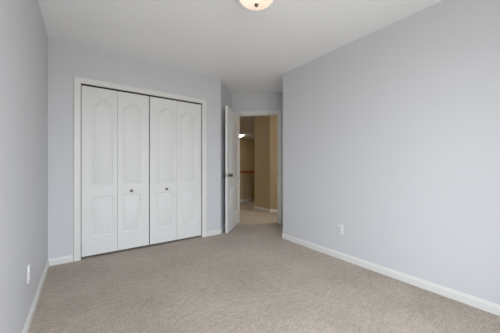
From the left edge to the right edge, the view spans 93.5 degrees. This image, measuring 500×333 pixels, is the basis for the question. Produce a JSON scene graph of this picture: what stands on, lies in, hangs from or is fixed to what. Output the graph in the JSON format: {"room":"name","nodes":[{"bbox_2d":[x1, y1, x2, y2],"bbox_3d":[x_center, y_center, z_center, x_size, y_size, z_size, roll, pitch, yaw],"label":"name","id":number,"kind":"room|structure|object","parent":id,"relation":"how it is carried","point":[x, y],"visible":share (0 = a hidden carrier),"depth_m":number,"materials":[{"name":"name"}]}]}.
{"room":"empty bedroom","nodes":[
{"label":"empty bedroom","id":0,"kind":"room"},
{"bbox_2d":[0,0,47,332],"bbox_3d":[-1.117,-0.154,0.960,0.120,2.440,3.982,0,0,-36],"label":"wall","id":1,"kind":"structure","parent":0,"point":[23,35],"depth_m":1.42,"materials":[{"name":"grey paint"}]},
{"bbox_2d":[27,262,30,283],"bbox_3d":[-1.484,0.716,1.581,0.010,0.120,0.074,0,0,-36],"label":"wall outlet","id":2,"kind":"object","parent":1,"relation":"attached to","point":[29,264],"visible":1,"depth_m":1.57,"materials":[{"name":"white plastic"}]},
{"bbox_2d":[22,259,48,332],"bbox_3d":[-1.063,1.027,0.998,0.013,0.075,3.742,0,0,-36],"label":"baseboard","id":3,"kind":"structure","parent":1,"relation":"attached to","point":[27,325],"depth_m":1.75,"materials":[{"name":"white paint"}]},
{"bbox_2d":[48,38,220,258],"bbox_3d":[-1.348,-0.154,3.171,2.086,2.440,0.120,0,0,-36],"label":"wall","id":4,"kind":"structure","parent":0,"point":[66,60],"depth_m":2.68,"materials":[{"name":"grey paint"}]},
{"bbox_2d":[49,255,72,265],"bbox_3d":[-2.068,1.027,2.572,0.218,0.075,0.013,0,0,-36],"label":"baseboard","id":5,"kind":"structure","parent":4,"relation":"attached to","point":[65,259],"depth_m":2.57,"materials":[{"name":"white paint"}]},
{"bbox_2d":[81,85,148,256],"bbox_3d":[-1.633,0.053,2.903,0.728,1.968,0.064,0,0,-36],"label":"door","id":6,"kind":"structure","parent":4,"relation":"in","point":[114,124],"depth_m":2.88,"materials":[{"name":"white paint"}]},
{"bbox_2d":[73,76,205,261],"bbox_3d":[-1.355,0.024,3.156,1.618,2.082,0.137,0,0,-36],"label":"door frame","id":7,"kind":"structure","parent":4,"relation":"attached to","point":[77,81],"depth_m":2.70,"materials":[{"name":"white paint"}]},
{"bbox_2d":[149,97,200,244],"bbox_3d":[-1.033,0.053,3.334,0.728,1.968,0.064,0,0,-36],"label":"door","id":8,"kind":"structure","parent":4,"relation":"in","point":[174,126],"depth_m":3.31,"materials":[{"name":"white paint"}]},
{"bbox_2d":[221,81,231,227],"bbox_3d":[-0.455,-0.154,4.170,0.120,2.440,0.870,0,0,9],"label":"wall","id":9,"kind":"structure","parent":0,"point":[226,96],"depth_m":3.90,"materials":[{"name":"grey paint"}]},
{"bbox_2d":[206,225,224,235],"bbox_3d":[-0.435,1.027,4.001,0.153,0.075,0.952,0,0,20],"label":"baseboard","id":10,"kind":"structure","parent":9,"relation":"attached to","point":[218,231],"depth_m":3.67,"materials":[{"name":"white paint"}]},
{"bbox_2d":[38,0,442,138],"bbox_3d":[0.543,-1.425,6.055,8.850,0.100,10.400,0,0,-36],"label":"ceiling","id":11,"kind":"structure","parent":0,"point":[249,51],"depth_m":2.38,"materials":[{"name":"white paint"}]},
{"bbox_2d":[239,0,272,9],"bbox_3d":[0.050,-1.303,1.815,0.309,0.142,0.309,0,0,-36],"label":"ceiling light","id":12,"kind":"object","parent":11,"relation":"attached to","point":[250,4],"visible":1,"depth_m":1.83,"materials":[{"name":"white glass"}]},
{"bbox_2d":[240,138,253,170],"bbox_3d":[-1.509,-0.154,10.812,6.430,2.440,0.120,0,0,-36],"label":"wall","id":13,"kind":"structure","parent":0,"point":[246,145],"depth_m":11.70,"materials":[{"name":"beige paint"}]},
{"bbox_2d":[240,173,253,198],"bbox_3d":[0.097,0.630,7.832,5.871,0.870,1.293,0,0,-17],"label":"wall","id":14,"kind":"structure","parent":0,"point":[246,179],"depth_m":7.14,"materials":[{"name":"beige paint"}]},
{"bbox_2d":[240,198,253,201],"bbox_3d":[0.114,1.027,7.771,5.881,0.075,1.197,0,0,-17],"label":"baseboard","id":15,"kind":"structure","parent":14,"relation":"attached to","point":[241,200],"depth_m":7.12,"materials":[{"name":"white paint"}]},
{"bbox_2d":[232,92,282,224],"bbox_3d":[1.490,-0.154,4.232,3.700,2.440,0.120,0,0,9],"label":"wall","id":16,"kind":"structure","parent":0,"point":[265,101],"depth_m":4.38,"materials":[{"name":"grey paint"}]},
{"bbox_2d":[236,110,281,224],"bbox_3d":[0.153,0.013,4.443,0.888,2.102,0.137,0,0,9],"label":"door frame","id":17,"kind":"structure","parent":16,"relation":"attached to","point":[267,112],"depth_m":4.31,"materials":[{"name":"white paint"}]},
{"bbox_2d":[223,106,239,232],"bbox_3d":[-0.291,0.047,4.071,0.167,2.013,0.759,0,0,13],"label":"door","id":18,"kind":"structure","parent":17,"relation":"attached to","point":[232,119],"depth_m":3.97,"materials":[{"name":"white paint"}]},
{"bbox_2d":[28,201,499,332],"bbox_3d":[0.543,1.115,6.055,8.850,0.100,10.400,0,0,-36],"label":"floor","id":19,"kind":"structure","parent":0,"point":[248,278],"depth_m":1.96,"materials":[{"name":"beige carpet"}]},
{"bbox_2d":[254,115,277,209],"bbox_3d":[2.836,-0.154,6.121,4.650,2.440,2.859,0,0,-36],"label":"wall","id":20,"kind":"structure","parent":0,"point":[265,127],"depth_m":5.54,"materials":[{"name":"beige paint"}]},
{"bbox_2d":[254,206,277,212],"bbox_3d":[1.767,1.027,5.247,3.570,0.075,0.384,0,0,16],"label":"baseboard","id":21,"kind":"structure","parent":20,"relation":"attached to","point":[255,207],"depth_m":5.52,"materials":[{"name":"white paint"}]},
{"bbox_2d":[283,0,499,304],"bbox_3d":[1.294,-0.154,2.554,0.592,2.440,3.746,0,0,-27],"label":"wall","id":22,"kind":"structure","parent":0,"point":[391,135],"depth_m":2.16,"materials":[{"name":"grey paint"}]},
{"bbox_2d":[337,224,342,234],"bbox_3d":[1.040,0.728,2.710,0.010,0.120,0.074,0,0,-36],"label":"wall outlet","id":23,"kind":"object","parent":22,"relation":"attached to","point":[339,226],"visible":1,"depth_m":2.71,"materials":[{"name":"white plastic"}]},
{"bbox_2d":[282,230,499,315],"bbox_3d":[1.201,1.027,2.579,0.501,0.075,3.637,0,0,-26],"label":"baseboard","id":24,"kind":"structure","parent":22,"relation":"attached to","point":[490,307],"depth_m":2.14,"materials":[{"name":"white paint"}]}
]}

